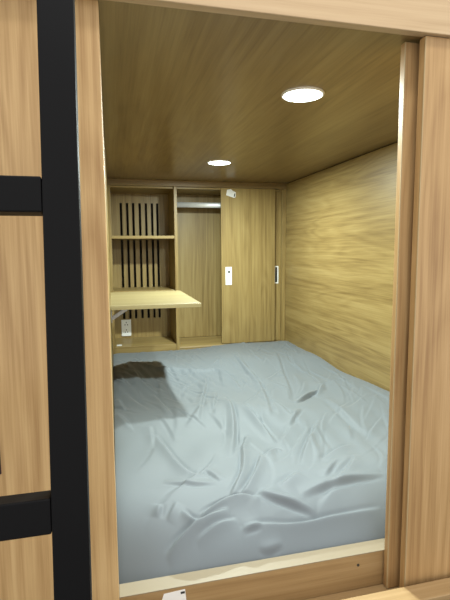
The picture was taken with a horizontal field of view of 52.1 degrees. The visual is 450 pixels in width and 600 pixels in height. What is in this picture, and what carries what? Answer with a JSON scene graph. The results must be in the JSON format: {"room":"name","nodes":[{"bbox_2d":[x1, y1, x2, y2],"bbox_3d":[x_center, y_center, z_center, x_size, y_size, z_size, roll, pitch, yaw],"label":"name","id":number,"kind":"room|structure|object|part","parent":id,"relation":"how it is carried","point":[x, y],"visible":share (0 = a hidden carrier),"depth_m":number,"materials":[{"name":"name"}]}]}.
{"room":"dormitory","nodes":[
{"label":"dormitory","id":0,"kind":"room"},
{"bbox_2d":[0,0,53,599],"bbox_3d":[-0.894,0.233,0.737,1.196,1.467,0.060,-2,6,-14],"label":"wall","id":1,"kind":"structure","parent":0,"point":[26,564],"depth_m":0.82,"materials":[{"name":"brown wood"}]},
{"bbox_2d":[75,0,119,599],"bbox_3d":[-0.268,0.209,0.906,0.091,1.467,0.090,-2,6,-14],"label":"trim","id":2,"kind":"structure","parent":1,"relation":"attached to","point":[100,428],"depth_m":0.85,"materials":[{"name":"brown wood"}]},
{"bbox_2d":[108,0,449,38],"bbox_3d":[0.008,-0.858,0.800,3.050,0.672,0.022,-2,6,-14],"label":"trim","id":3,"kind":"structure","parent":1,"relation":"attached to","point":[418,18],"depth_m":0.88,"materials":[{"name":"brown wood"}]},
{"bbox_2d":[102,107,114,454],"bbox_3d":[-0.533,0.080,2.086,0.033,1.469,2.335,-2,6,-14],"label":"wall","id":4,"kind":"structure","parent":0,"point":[106,192],"depth_m":1.75,"materials":[{"name":"brown wood"}]},
{"bbox_2d":[107,185,179,353],"bbox_3d":[-0.541,-0.119,3.055,0.422,1.212,0.317,-2,6,-14],"label":"shelving unit","id":5,"kind":"object","parent":4,"relation":"attached to","point":[151,334],"visible":0.71,"depth_m":3.15,"materials":[{"name":"brown wood"}]},
{"bbox_3d":[-0.738,-0.112,3.008,0.016,1.212,0.317,-2,6,-14],"label":"panel","id":6,"kind":"part","parent":5,"relation":"part of","materials":[{"name":"brown wood"}]},
{"bbox_2d":[121,319,130,335],"bbox_3d":[-0.686,0.194,3.205,0.066,0.115,0.009,-2,6,-14],"label":"wall outlet","id":7,"kind":"object","parent":5,"relation":"attached to","point":[125,324],"visible":1,"depth_m":3.20,"materials":[{"name":"white plastic"}]},
{"bbox_3d":[-0.549,-0.716,2.997,0.387,0.012,0.300,-2,6,-14],"label":"panel","id":8,"kind":"part","parent":5,"relation":"part of","materials":[{"name":"brown wood"}]},
{"bbox_3d":[-0.544,-0.408,3.020,0.387,0.018,0.306,-2,6,-14],"label":"shelf","id":9,"kind":"part","parent":5,"relation":"part of","materials":[{"name":"brown wood"}]},
{"bbox_3d":[-0.544,-0.066,3.067,0.387,0.018,0.288,-2,6,-14],"label":"shelf","id":10,"kind":"part","parent":5,"relation":"part of","materials":[{"name":"brown wood"}]},
{"bbox_3d":[-0.540,0.380,3.112,0.387,0.208,0.313,-2,6,-14],"label":"panel","id":11,"kind":"part","parent":5,"relation":"part of","materials":[{"name":"brown wood"}]},
{"bbox_3d":[-0.346,-0.126,3.103,0.019,1.212,0.317,-2,6,-14],"label":"panel","id":12,"kind":"part","parent":5,"relation":"part of","materials":[{"name":"brown wood"}]},
{"bbox_2d":[110,291,200,322],"bbox_3d":[-0.345,0.038,2.148,0.364,0.104,0.605,-2,6,-14],"label":"folding table","id":13,"kind":"object","parent":4,"relation":"attached to","point":[123,301],"visible":0.98,"depth_m":2.00,"materials":[{"name":"brown wood"}]},
{"bbox_2d":[119,203,221,337],"bbox_3d":[-0.233,-0.079,3.368,1.262,1.500,0.029,-2,6,-14],"label":"wall","id":14,"kind":"structure","parent":0,"point":[120,204],"depth_m":3.23,"materials":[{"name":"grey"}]},
{"bbox_2d":[98,0,422,187],"bbox_3d":[-0.281,-0.669,2.018,3.050,0.030,2.428,-2,6,-14],"label":"ceiling","id":15,"kind":"structure","parent":0,"point":[183,90],"depth_m":1.28,"materials":[{"name":"brown wood"}]},
{"bbox_2d":[207,160,230,164],"bbox_3d":[-0.029,-0.683,2.290,0.120,0.005,0.120,-2,6,-14],"label":"recessed light","id":16,"kind":"object","parent":15,"relation":"in","point":[211,162],"visible":1,"depth_m":2.28,"materials":[{"name":"white plastic"}]},
{"bbox_2d":[281,87,324,102],"bbox_3d":[0.218,-0.575,1.291,0.120,0.005,0.120,-2,6,-14],"label":"recessed light","id":17,"kind":"object","parent":15,"relation":"in","point":[298,94],"visible":1,"depth_m":1.28,"materials":[{"name":"white plastic"}]},
{"bbox_2d":[281,142,397,391],"bbox_3d":[0.622,0.044,2.349,0.030,1.466,2.370,-2,6,-14],"label":"wall","id":18,"kind":"structure","parent":0,"point":[340,218],"depth_m":2.31,"materials":[{"name":"brown wood"}]},
{"bbox_2d":[107,178,286,188],"bbox_3d":[-0.154,-0.736,2.926,1.153,0.038,0.019,-2,6,-14],"label":"trim","id":19,"kind":"structure","parent":18,"relation":"attached to","point":[110,181],"depth_m":2.91,"materials":[{"name":"brown wood"}]},
{"bbox_2d":[177,187,285,349],"bbox_3d":[0.019,-0.138,3.189,0.730,1.212,0.321,-2,6,-14],"label":"wardrobe","id":20,"kind":"object","parent":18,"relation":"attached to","point":[232,241],"visible":0.75,"depth_m":3.10,"materials":[{"name":"brown wood"}]},
{"bbox_3d":[0.000,-0.644,3.141,0.703,0.035,0.017,-2,6,-14],"label":"hanging rail","id":21,"kind":"part","parent":20,"relation":"part of","materials":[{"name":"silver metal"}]},
{"bbox_3d":[-0.019,-0.249,3.330,0.730,1.022,0.008,-2,6,-14],"label":"panel","id":22,"kind":"part","parent":20,"relation":"part of","materials":[{"name":"brown wood"}]},
{"bbox_3d":[0.024,-0.158,3.026,0.043,0.119,0.002,-2,6,-14],"label":"handle","id":23,"kind":"part","parent":20,"relation":"part of","materials":[{"name":"white plastic"}]},
{"bbox_3d":[0.013,-0.735,3.130,0.730,0.012,0.292,-2,6,-14],"label":"panel","id":24,"kind":"part","parent":20,"relation":"part of","materials":[{"name":"brown wood"}]},
{"bbox_3d":[0.024,0.371,3.243,0.730,0.189,0.311,-2,6,-14],"label":"panel","id":25,"kind":"part","parent":20,"relation":"part of","materials":[{"name":"brown wood"}]},
{"bbox_3d":[0.154,-0.221,3.061,0.369,1.018,0.016,-2,6,-14],"label":"door","id":26,"kind":"part","parent":20,"relation":"part of","materials":[{"name":"brown wood"}]},
{"bbox_3d":[0.198,-0.220,3.096,0.370,1.006,0.016,-2,6,-14],"label":"door","id":27,"kind":"part","parent":20,"relation":"part of","materials":[{"name":"brown wood"}]},
{"bbox_2d":[287,142,396,183],"bbox_3d":[0.617,-0.687,2.279,0.026,0.004,2.349,-2,6,-14],"label":"trim","id":28,"kind":"structure","parent":18,"relation":"attached to","point":[395,142],"depth_m":2.26,"materials":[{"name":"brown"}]},
{"bbox_2d":[306,578,449,599],"bbox_3d":[0.450,0.785,1.083,1.347,0.274,0.112,-2,6,-14],"label":"trim","id":29,"kind":"structure","parent":18,"relation":"attached to","point":[437,589],"depth_m":1.04,"materials":[{"name":"brown wood"}]},
{"bbox_2d":[383,42,419,587],"bbox_3d":[0.685,0.063,1.109,0.631,1.232,0.017,-2,6,-14],"label":"door","id":30,"kind":"structure","parent":18,"relation":"in","point":[409,67],"depth_m":1.03,"materials":[{"name":"brown wood"}]},
{"bbox_2d":[399,36,449,587],"bbox_3d":[0.718,0.065,1.085,0.638,1.232,0.021,-2,6,-14],"label":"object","id":31,"kind":"structure","parent":18,"relation":"in","point":[425,532],"depth_m":1.01,"materials":[{"name":"brown wood"}]},
{"bbox_3d":[0.085,0.954,1.057,3.800,0.050,5.000,-2,6,-14],"label":"floor","id":32,"kind":"structure","parent":0,"visible":0},
{"bbox_2d":[0,0,91,599],"bbox_3d":[-0.421,-0.088,0.536,0.494,2.141,0.270,-2,6,-14],"label":"ladder","id":33,"kind":"object","parent":32,"relation":"on","point":[63,511],"visible":1,"depth_m":0.57,"materials":[{"name":"black metal"}]},
{"bbox_3d":[-0.207,-0.095,0.588,0.045,2.141,0.272,-2,6,-11],"label":"post","id":34,"kind":"part","parent":33,"relation":"part of","materials":[{"name":"black metal"}]},
{"bbox_2d":[119,538,384,599],"bbox_3d":[0.335,0.757,1.131,1.148,0.320,0.040,-2,6,-14],"label":"board","id":35,"kind":"object","parent":32,"relation":"on","point":[338,569],"visible":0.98,"depth_m":1.05,"materials":[{"name":"brown wood"}]},
{"bbox_3d":[0.093,0.711,2.111,1.152,0.200,1.977,-2,6,-14],"label":"trim","id":36,"kind":"structure","parent":32,"relation":"on","visible":0},
{"bbox_2d":[113,341,389,597],"bbox_3d":[0.092,0.481,2.085,1.151,0.244,1.974,-2,6,-14],"label":"mattress","id":37,"kind":"object","parent":36,"relation":"on","point":[235,453],"visible":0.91,"depth_m":1.37,"materials":[{"name":"grey"}]}
]}

